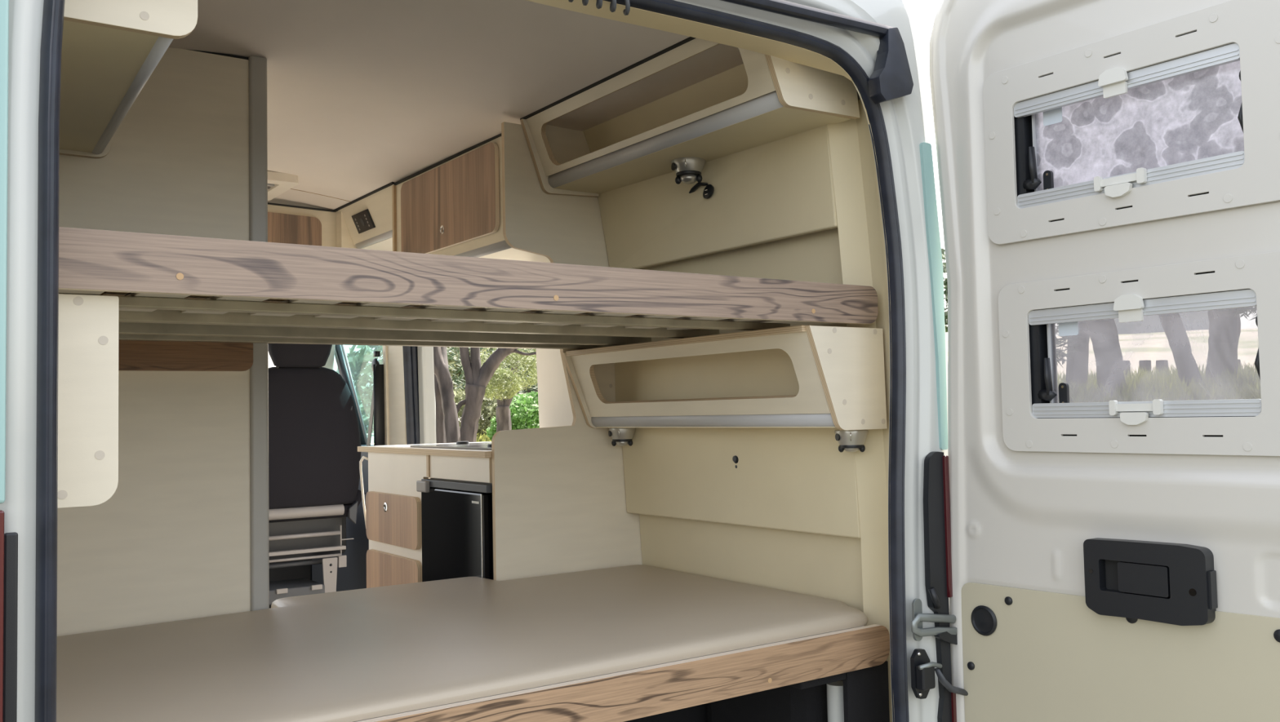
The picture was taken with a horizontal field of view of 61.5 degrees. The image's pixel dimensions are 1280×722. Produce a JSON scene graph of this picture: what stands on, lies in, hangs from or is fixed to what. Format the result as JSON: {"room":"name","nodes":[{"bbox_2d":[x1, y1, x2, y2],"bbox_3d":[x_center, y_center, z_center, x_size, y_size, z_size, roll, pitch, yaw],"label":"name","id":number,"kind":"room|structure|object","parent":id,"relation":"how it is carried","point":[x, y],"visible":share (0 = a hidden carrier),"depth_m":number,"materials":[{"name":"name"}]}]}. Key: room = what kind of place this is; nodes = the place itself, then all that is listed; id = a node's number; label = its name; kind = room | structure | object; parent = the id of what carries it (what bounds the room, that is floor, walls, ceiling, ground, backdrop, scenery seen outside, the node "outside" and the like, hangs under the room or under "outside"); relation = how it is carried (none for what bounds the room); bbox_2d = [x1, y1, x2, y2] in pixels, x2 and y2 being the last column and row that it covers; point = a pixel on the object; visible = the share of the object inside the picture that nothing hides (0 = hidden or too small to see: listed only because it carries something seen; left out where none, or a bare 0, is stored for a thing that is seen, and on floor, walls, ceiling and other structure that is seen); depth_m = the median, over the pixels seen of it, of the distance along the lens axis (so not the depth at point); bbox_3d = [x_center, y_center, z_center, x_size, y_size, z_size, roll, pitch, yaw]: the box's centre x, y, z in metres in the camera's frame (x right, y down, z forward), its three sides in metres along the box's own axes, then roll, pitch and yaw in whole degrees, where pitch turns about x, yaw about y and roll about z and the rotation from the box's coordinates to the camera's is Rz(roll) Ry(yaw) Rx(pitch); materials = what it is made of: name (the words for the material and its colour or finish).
{"room":"vehicle interior","nodes":[
{"label":"vehicle interior","id":0,"kind":"room"},
{"bbox_2d":[382,346,406,445],"bbox_3d":[-1.067,0.500,4.796,0.073,1.500,0.220,1,-3,-35],"label":"wall","id":1,"kind":"structure","parent":0,"point":[395,428],"depth_m":4.80,"materials":[{"name":"beige plastic"}]},
{"bbox_2d":[322,344,335,369],"bbox_3d":[-1.589,0.059,5.405,0.081,0.660,0.545,0,-3,-24],"label":"window","id":2,"kind":"structure","parent":1,"relation":"in","point":[330,363],"depth_m":5.32,"materials":[{"name":"glass"}]},
{"bbox_2d":[311,444,373,591],"bbox_3d":[-1.412,0.843,5.254,0.075,0.871,0.950,1,-3,-35],"label":"door","id":3,"kind":"structure","parent":1,"relation":"in","point":[353,576],"depth_m":5.09,"materials":[{"name":"grey plastic"}]},
{"bbox_2d":[334,345,367,444],"bbox_3d":[-1.427,0.068,5.268,0.074,0.696,0.910,1,-3,-35],"label":"window","id":4,"kind":"structure","parent":1,"relation":"in","point":[340,355],"depth_m":5.25,"materials":[{"name":"clear glass"}]},
{"bbox_2d":[366,351,385,446],"bbox_3d":[-1.223,0.184,4.924,0.052,0.450,0.174,1,-3,-35],"label":"belt","id":5,"kind":"object","parent":1,"relation":"hanging from","point":[377,408],"visible":0.96,"depth_m":4.86,"materials":[{"name":"black fabric"}]},
{"bbox_2d":[402,346,419,444],"bbox_3d":[-1.001,0.460,4.658,0.114,1.566,0.053,0,-3,-24],"label":"trim","id":6,"kind":"structure","parent":1,"relation":"attached to","point":[410,365],"depth_m":4.67,"materials":[{"name":"rubber"}]},
{"bbox_2d":[168,0,743,210],"bbox_3d":[-1.028,-0.709,3.078,1.880,0.083,2.820,1,-3,-35],"label":"ceiling","id":7,"kind":"structure","parent":0,"point":[364,96],"depth_m":2.74,"materials":[{"name":"beige paint"}]},
{"bbox_2d":[267,171,298,200],"bbox_3d":[-1.553,-0.656,3.930,0.505,0.031,0.380,1,-3,-35],"label":"ceiling vent","id":8,"kind":"object","parent":7,"relation":"in","point":[278,184],"visible":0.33,"depth_m":3.92,"materials":[{"name":"plastic"}]},
{"bbox_2d":[267,202,336,247],"bbox_3d":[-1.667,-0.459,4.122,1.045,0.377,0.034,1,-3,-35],"label":"upper cabinet","id":9,"kind":"object","parent":7,"relation":"attached to","point":[291,224],"visible":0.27,"depth_m":4.33,"materials":[{"name":"beige laminate"}]},
{"bbox_2d":[290,188,351,202],"bbox_3d":[-1.429,-0.653,4.053,0.750,0.048,0.003,1,-3,-35],"label":"trim","id":10,"kind":"structure","parent":7,"relation":"attached to","point":[291,188],"depth_m":4.19,"materials":[{"name":"black plastic"}]},
{"bbox_2d":[0,0,942,721],"bbox_3d":[-0.097,0.220,1.839,1.829,1.981,0.060,1,-3,-35],"label":"door frame","id":11,"kind":"structure","parent":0,"point":[901,116],"depth_m":1.40,"materials":[{"name":"grey paint"}]},
{"bbox_2d":[0,0,8,503],"bbox_3d":[-0.797,-0.184,1.319,0.038,0.715,0.014,1,-3,-35],"label":"edge gasket","id":12,"kind":"object","parent":11,"relation":"attached to","point":[4,4],"visible":1,"depth_m":1.32,"materials":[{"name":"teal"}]},
{"bbox_2d":[0,510,17,721],"bbox_3d":[-0.772,0.530,1.296,0.038,0.697,0.024,1,-3,-35],"label":"tail light","id":13,"kind":"object","parent":11,"relation":"attached to","point":[8,541],"visible":1,"depth_m":1.31,"materials":[{"name":"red plastic"}]},
{"bbox_2d":[35,0,909,721],"bbox_3d":[-0.095,0.267,1.836,1.641,1.886,0.030,1,-3,-35],"label":"trim","id":14,"kind":"structure","parent":11,"relation":"attached to","point":[47,331],"depth_m":1.40,"materials":[{"name":"rubber"}]},
{"bbox_2d":[568,0,630,15],"bbox_3d":[-0.147,-0.646,1.855,0.350,0.042,0.034,1,-3,-35],"label":"wiring loom","id":15,"kind":"object","parent":11,"relation":"attached to","point":[599,2],"visible":1,"depth_m":1.92,"materials":[{"name":"grey plastic"}]},
{"bbox_2d":[525,0,869,124],"bbox_3d":[-0.161,-0.678,1.920,1.536,0.337,0.095,1,-3,-35],"label":"trim","id":16,"kind":"structure","parent":11,"relation":"attached to","point":[636,16],"depth_m":2.12,"materials":[{"name":"beige plastic"}]},
{"bbox_2d":[720,0,913,104],"bbox_3d":[0.120,-0.635,2.002,1.117,0.168,0.034,1,-3,-35],"label":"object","id":17,"kind":"object","parent":11,"relation":"attached to","point":[891,78],"visible":1,"depth_m":2.26,"materials":[{"name":"rubber"}]},
{"bbox_2d":[826,80,894,721],"bbox_3d":[0.509,0.303,2.376,0.218,1.800,0.166,1,-3,-35],"label":"trim","id":18,"kind":"structure","parent":11,"relation":"attached to","point":[856,193],"depth_m":2.47,"materials":[{"name":"beige plastic"}]},
{"bbox_2d":[850,0,944,455],"bbox_3d":[-0.089,0.348,1.828,1.832,2.482,0.034,1,-3,-35],"label":"trim","id":19,"kind":"structure","parent":11,"relation":"attached to","point":[891,13],"depth_m":2.34,"materials":[{"name":"grey paint"}]},
{"bbox_2d":[919,142,947,449],"bbox_3d":[0.642,-0.142,2.347,0.056,0.670,0.008,1,-3,-35],"label":"edge gasket","id":20,"kind":"object","parent":11,"relation":"attached to","point":[933,238],"visible":1,"depth_m":2.35,"materials":[{"name":"teal glass"}]},
{"bbox_2d":[923,451,956,721],"bbox_3d":[0.643,0.695,2.284,0.073,1.002,0.027,1,-3,-35],"label":"tail light","id":21,"kind":"object","parent":11,"relation":"attached to","point":[936,495],"visible":0.89,"depth_m":2.30,"materials":[{"name":"black plastic"}]},
{"bbox_2d":[910,0,1279,721],"bbox_3d":[0.867,0.222,1.988,0.177,2.110,0.833,1,-3,-37],"label":"door","id":22,"kind":"structure","parent":11,"relation":"in","point":[1113,561],"depth_m":2.04,"materials":[{"name":"white paint"}]},
{"bbox_2d":[536,348,573,427],"bbox_3d":[-0.501,0.247,3.931,0.145,1.900,1.620,1,-3,-35],"label":"wall","id":23,"kind":"structure","parent":0,"point":[555,410],"depth_m":3.63,"materials":[{"name":"laminate"}]},
{"bbox_2d":[333,182,394,251],"bbox_3d":[-0.960,-0.432,4.256,0.304,0.406,0.650,1,-3,-35],"label":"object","id":24,"kind":"object","parent":23,"relation":"attached to","point":[366,222],"visible":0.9,"depth_m":4.24,"materials":[{"name":"beige laminate"}]},
{"bbox_2d":[417,346,436,444],"bbox_3d":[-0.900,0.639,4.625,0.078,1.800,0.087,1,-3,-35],"label":"trim","id":25,"kind":"structure","parent":23,"relation":"attached to","point":[425,354],"depth_m":4.62,"materials":[{"name":"grey paint"}]},
{"bbox_2d":[391,133,550,262],"bbox_3d":[-0.498,-0.494,3.586,0.304,0.349,0.980,1,-3,-35],"label":"upper cabinet","id":26,"kind":"object","parent":23,"relation":"attached to","point":[453,206],"visible":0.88,"depth_m":3.46,"materials":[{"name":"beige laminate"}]},
{"bbox_2d":[597,124,837,269],"bbox_3d":[0.165,-0.427,2.852,0.073,0.283,0.931,1,-3,-35],"label":"wall","id":27,"kind":"structure","parent":0,"point":[783,188],"depth_m":2.77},
{"bbox_2d":[520,36,859,197],"bbox_3d":[0.076,-0.621,2.756,0.315,0.225,1.009,1,-3,-35],"label":"open shelf","id":28,"kind":"object","parent":27,"relation":"attached to","point":[763,100],"visible":0.82,"depth_m":2.67,"materials":[{"name":"beige laminate"}]},
{"bbox_2d":[671,157,706,184],"bbox_3d":[0.127,-0.493,2.808,0.091,0.061,0.091,1,-3,-35],"label":"spotlight","id":29,"kind":"object","parent":28,"relation":"attached to","point":[688,171],"visible":1,"depth_m":2.78,"materials":[{"name":"silver metal"}]},
{"bbox_2d":[688,182,714,199],"bbox_3d":[0.163,-0.448,2.834,0.073,0.046,0.023,-2,-3,25],"label":"socket","id":30,"kind":"object","parent":27,"relation":"attached to","point":[708,190],"visible":1,"depth_m":2.83,"materials":[{"name":"black plastic"}]},
{"bbox_2d":[622,227,863,681],"bbox_3d":[0.261,0.406,2.869,0.133,1.450,0.932,1,-3,-36],"label":"wall","id":31,"kind":"structure","parent":0,"point":[793,479],"depth_m":2.77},
{"bbox_2d":[561,324,887,430],"bbox_3d":[0.165,0.062,2.776,0.247,0.230,1.007,1,-3,-35],"label":"open shelf","id":32,"kind":"object","parent":31,"relation":"attached to","point":[796,376],"visible":1,"depth_m":2.64,"materials":[{"name":"beige laminate"}]},
{"bbox_2d":[608,427,635,446],"bbox_3d":[-0.052,0.222,3.152,0.081,0.055,0.081,1,-3,-35],"label":"spotlight","id":33,"kind":"object","parent":32,"relation":"attached to","point":[621,437],"visible":0.98,"depth_m":3.13,"materials":[{"name":"silver metal"}]},
{"bbox_2d":[834,429,868,452],"bbox_3d":[0.479,0.181,2.439,0.076,0.051,0.076,1,-3,-35],"label":"spotlight","id":34,"kind":"object","parent":32,"relation":"attached to","point":[850,441],"visible":0.97,"depth_m":2.41,"materials":[{"name":"silver metal"}]},
{"bbox_2d":[732,455,738,468],"bbox_3d":[0.252,0.256,2.813,0.015,0.052,0.033,1,-3,-35],"label":"wall socket","id":35,"kind":"object","parent":31,"relation":"attached to","point":[735,460],"visible":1,"depth_m":2.81,"materials":[{"name":"black plastic"}]},
{"bbox_2d":[903,3,949,604],"bbox_3d":[0.179,0.367,3.055,0.106,2.250,1.660,1,-3,-35],"label":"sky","id":36,"kind":"structure","parent":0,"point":[909,8],"depth_m":2.42,"materials":[{"name":"grey paint"}]},
{"bbox_3d":[-1.384,1.226,3.595,1.955,0.050,4.370,1,-3,-35],"label":"floor","id":37,"kind":"structure","parent":0,"visible":0},
{"bbox_2d":[57,47,269,636],"bbox_3d":[-1.233,0.194,2.413,0.778,1.893,0.047,1,-3,-35],"label":"partition panel","id":38,"kind":"object","parent":37,"relation":"on","point":[183,532],"visible":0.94,"depth_m":2.52,"materials":[{"name":"beige laminate"}]},
{"bbox_2d":[118,340,253,371],"bbox_3d":[-1.163,-0.013,2.448,0.548,0.070,0.019,1,-3,-35],"label":"wooden ledger","id":39,"kind":"object","parent":38,"relation":"attached to","point":[133,356],"visible":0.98,"depth_m":2.51,"materials":[{"name":"brown wood"}]},
{"bbox_2d":[58,226,878,350],"bbox_3d":[-0.487,-0.109,2.318,1.800,0.086,1.003,1,-3,-35],"label":"bunk bed","id":40,"kind":"object","parent":38,"relation":"attached to","point":[173,288],"visible":0.91,"depth_m":1.97,"materials":[{"name":"brown wood"}]},
{"bbox_2d":[57,293,119,507],"bbox_3d":[-0.851,0.055,1.480,0.242,0.298,0.018,1,-3,-35],"label":"panel","id":41,"kind":"object","parent":40,"relation":"hanging from","point":[88,351],"visible":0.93,"depth_m":1.52,"materials":[{"name":"beige laminate"}]},
{"bbox_2d":[269,559,311,608],"bbox_3d":[-2.554,0.902,5.253,1.930,0.799,0.350,1,-3,-35],"label":"dashboard","id":42,"kind":"object","parent":37,"relation":"on","point":[301,571],"visible":0.02,"depth_m":5.56,"materials":[{"name":"black plastic"}]},
{"bbox_2d":[359,452,492,588],"bbox_3d":[-0.505,0.738,3.520,0.506,0.881,0.988,1,-3,-35],"label":"kitchen cabinet","id":43,"kind":"object","parent":37,"relation":"on","point":[392,511],"visible":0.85,"depth_m":3.49,"materials":[{"name":"laminate"}]},
{"bbox_2d":[357,441,491,457],"bbox_3d":[-0.506,0.287,3.531,0.504,0.018,0.982,1,-3,-35],"label":"countertop","id":44,"kind":"structure","parent":43,"relation":"on","point":[397,449],"depth_m":3.34,"materials":[{"name":"laminate"}]},
{"bbox_2d":[409,441,491,450],"bbox_3d":[-0.415,0.263,3.411,0.395,0.015,0.665,1,-3,-35],"label":"cooktop","id":45,"kind":"object","parent":44,"relation":"in","point":[459,445],"visible":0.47,"depth_m":3.41,"materials":[{"name":"silver glass"}]},
{"bbox_2d":[416,478,493,582],"bbox_3d":[-0.362,0.735,3.284,0.484,0.758,0.445,1,-3,-35],"label":"fridge","id":46,"kind":"object","parent":43,"relation":"in","point":[457,519],"visible":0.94,"depth_m":3.14,"materials":[{"name":"black plastic"}]},
{"bbox_2d":[491,121,642,581],"bbox_3d":[-0.206,0.238,3.132,0.495,1.830,0.016,1,-3,-35],"label":"wall","id":47,"kind":"structure","parent":37,"relation":"on","point":[559,498],"depth_m":3.10,"materials":[{"name":"beige laminate"}]},
{"bbox_2d":[270,608,889,721],"bbox_3d":[-0.516,0.864,2.341,1.880,0.518,1.173,1,-3,-35],"label":"bunk bed","id":48,"kind":"object","parent":37,"relation":"on","point":[749,684],"depth_m":2.17,"materials":[{"name":"brown wood"}]},
{"bbox_2d":[56,564,868,721],"bbox_3d":[-0.516,0.584,2.358,1.890,0.045,1.122,1,-3,-35],"label":"mattress","id":49,"kind":"object","parent":48,"relation":"on","point":[363,654],"visible":1,"depth_m":2.14,"materials":[{"name":"beige leather"}]},
{"bbox_3d":[-2.096,1.260,4.598,1.910,0.006,1.190,1,-3,-35],"label":"mat","id":50,"kind":"object","parent":37,"relation":"on","visible":0},
{"bbox_2d":[268,343,365,605],"bbox_3d":[-1.558,0.498,4.749,0.567,1.280,0.560,1,-3,-35],"label":"passenger seat","id":51,"kind":"object","parent":50,"relation":"on","point":[314,458],"visible":0.7,"depth_m":4.58,"materials":[{"name":"fabric"}]},
{"bbox_2d":[269,577,324,605],"bbox_3d":[-1.549,0.979,4.548,0.360,0.060,0.250,1,-3,-35],"label":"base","id":52,"kind":"object","parent":51,"relation":"on","point":[298,587],"depth_m":4.51,"materials":[{"name":"grey paint"}]},
{"bbox_3d":[-1.353,0.341,1.845,0.030,2.250,1.450,1,-3,-35],"label":"wall","id":53,"kind":"structure","parent":0,"visible":0},
{"bbox_2d":[59,0,197,158],"bbox_3d":[-1.101,-0.591,1.927,0.436,0.264,1.000,1,-3,-35],"label":"locker","id":54,"kind":"object","parent":53,"relation":"attached to","point":[111,49],"visible":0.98,"depth_m":1.72,"materials":[{"name":"beige laminate"}]},
{"label":"outside","id":55,"kind":"structure","parent":0,"visible":0},
{"bbox_2d":[366,328,1258,444],"bbox_3d":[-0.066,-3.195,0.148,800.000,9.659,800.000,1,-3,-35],"label":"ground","id":56,"kind":"structure","parent":55,"point":[1153,347],"depth_m":18.98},
{"bbox_2d":[357,393,373,433],"bbox_3d":[-11.822,1.828,38.150,7.044,3.237,4.365,1,-3,-35],"label":"tree","id":57,"kind":"object","parent":56,"relation":"on","point":[365,415],"visible":0.02,"depth_m":38.22,"materials":[{"name":"green plant"}]},
{"bbox_2d":[336,345,509,413],"bbox_3d":[-6.584,0.598,33.364,5.762,3.629,3.636,1,-3,-35],"label":"tree","id":58,"kind":"object","parent":56,"relation":"on","point":[357,362],"visible":0.12,"depth_m":31.97,"materials":[{"name":"green plant"}]},
{"bbox_2d":[434,374,446,444],"bbox_3d":[-2.170,-1.084,8.915,2.998,5.421,2.974,1,-3,-35],"label":"pine tree","id":59,"kind":"object","parent":56,"relation":"on","point":[440,427],"visible":0.02,"depth_m":8.76,"materials":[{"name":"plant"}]},
{"bbox_2d":[433,346,460,443],"bbox_3d":[-1.861,-1.210,8.417,2.558,5.744,2.480,1,-3,-35],"label":"pine tree","id":60,"kind":"object","parent":56,"relation":"on","point":[442,372],"visible":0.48,"depth_m":8.32,"materials":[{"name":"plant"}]},
{"bbox_2d":[451,347,524,394],"bbox_3d":[-3.942,0.533,35.776,5.673,3.908,3.589,1,-3,-35],"label":"tree","id":61,"kind":"object","parent":56,"relation":"on","point":[491,348],"visible":0.02,"depth_m":34.33,"materials":[{"name":"green plant"}]},
{"bbox_2d":[446,346,537,405],"bbox_3d":[-2.240,0.416,21.165,2.968,2.752,5.171,-3,-3,33],"label":"tree","id":62,"kind":"object","parent":56,"relation":"on","point":[535,388],"visible":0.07,"depth_m":20.11,"materials":[{"name":"green plant"}]},
{"bbox_2d":[456,347,536,442],"bbox_3d":[-1.010,-1.071,9.120,3.289,5.342,3.184,1,-3,-35],"label":"pine tree","id":63,"kind":"object","parent":56,"relation":"on","point":[477,376],"visible":0.25,"depth_m":8.86,"materials":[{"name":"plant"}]},
{"bbox_2d":[480,347,537,432],"bbox_3d":[-1.795,0.551,15.058,1.590,2.155,1.806,1,-3,-35],"label":"tree","id":64,"kind":"object","parent":56,"relation":"on","point":[503,416],"visible":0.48,"depth_m":14.68,"materials":[{"name":"green plant"}]},
{"bbox_2d":[475,362,1261,442],"bbox_3d":[-0.941,1.303,22.747,9.151,1.208,35.440,0,-3,-15],"label":"grass","id":65,"kind":"structure","parent":56,"relation":"on","point":[1144,386],"depth_m":7.84,"materials":[{"name":"green plant"}]},
{"bbox_2d":[453,383,535,436],"bbox_3d":[-2.751,0.980,20.253,2.453,1.176,1.444,-2,-3,8],"label":"bush","id":66,"kind":"object","parent":65,"relation":"on","point":[489,411],"visible":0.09,"depth_m":19.95,"materials":[{"name":"green plant"}]},
{"bbox_2d":[485,391,539,440],"bbox_3d":[-1.654,0.967,17.800,1.609,0.981,1.465,1,-3,-35],"label":"bush","id":67,"kind":"object","parent":65,"relation":"on","point":[520,405],"visible":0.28,"depth_m":17.36,"materials":[{"name":"green plant"}]},
{"bbox_2d":[941,248,947,333],"bbox_3d":[12.100,-2.589,46.564,7.218,4.768,4.415,1,-3,-35],"label":"tree","id":68,"kind":"object","parent":56,"relation":"on","point":[945,292],"visible":0.03,"depth_m":46.06,"materials":[{"name":"green plant"}]},
{"bbox_2d":[1055,320,1089,389],"bbox_3d":[4.082,-1.729,8.697,1.752,4.476,1.742,1,-3,-35],"label":"pine tree","id":69,"kind":"object","parent":56,"relation":"on","point":[1077,348],"visible":0.27,"depth_m":9.20,"materials":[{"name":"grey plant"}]},
{"bbox_2d":[1085,318,1126,397],"bbox_3d":[3.613,-1.603,8.281,1.749,4.195,1.369,1,-3,-35],"label":"pine tree","id":70,"kind":"object","parent":56,"relation":"on","point":[1103,334],"visible":0.17,"depth_m":8.19,"materials":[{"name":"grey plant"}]},
{"bbox_2d":[1123,360,1130,374],"bbox_3d":[5.745,0.130,12.767,0.100,0.270,0.100,1,-3,-35],"label":"fence post","id":71,"kind":"object","parent":56,"relation":"on","point":[1126,363],"visible":0.26,"depth_m":12.72,"materials":[{"name":"grey wood"}]},
{"bbox_2d":[1138,360,1151,373],"bbox_3d":[5.953,0.126,12.681,0.100,0.270,0.100,1,-3,-35],"label":"fence post","id":72,"kind":"object","parent":56,"relation":"on","point":[1147,363],"visible":0.44,"depth_m":12.65,"materials":[{"name":"grey wood"}]},
{"bbox_2d":[1114,311,1208,334],"bbox_3d":[16.711,-2.280,34.711,4.500,3.500,4.600,-2,-3,25],"label":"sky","id":73,"kind":"structure","parent":56,"relation":"on","point":[1192,321],"depth_m":32.89,"materials":[{"name":"grey paint"}]},
{"bbox_2d":[1155,360,1168,373],"bbox_3d":[6.111,0.125,12.597,0.100,0.270,0.100,1,-3,-35],"label":"fence post","id":74,"kind":"object","parent":56,"relation":"on","point":[1164,362],"visible":0.45,"depth_m":12.57,"materials":[{"name":"grey wood"}]},
{"bbox_2d":[1158,313,1204,387],"bbox_3d":[4.402,-1.650,9.057,1.948,4.236,1.586,1,-3,-35],"label":"pine tree","id":75,"kind":"object","parent":56,"relation":"on","point":[1172,325],"visible":0.09,"depth_m":8.91,"materials":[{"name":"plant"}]},
{"bbox_2d":[1204,306,1257,382],"bbox_3d":[5.148,-1.534,9.636,2.662,4.055,2.706,1,-3,-35],"label":"pine tree","id":76,"kind":"object","parent":56,"relation":"on","point":[1224,325],"visible":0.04,"depth_m":9.59,"materials":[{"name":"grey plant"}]},
{"bbox_2d":[1237,359,1240,371],"bbox_3d":[6.769,0.117,12.254,0.100,0.270,0.100,1,-3,-35],"label":"fence post","id":77,"kind":"object","parent":56,"relation":"on","point":[1238,360],"visible":0.12,"depth_m":12.22,"materials":[{"name":"grey wood"}]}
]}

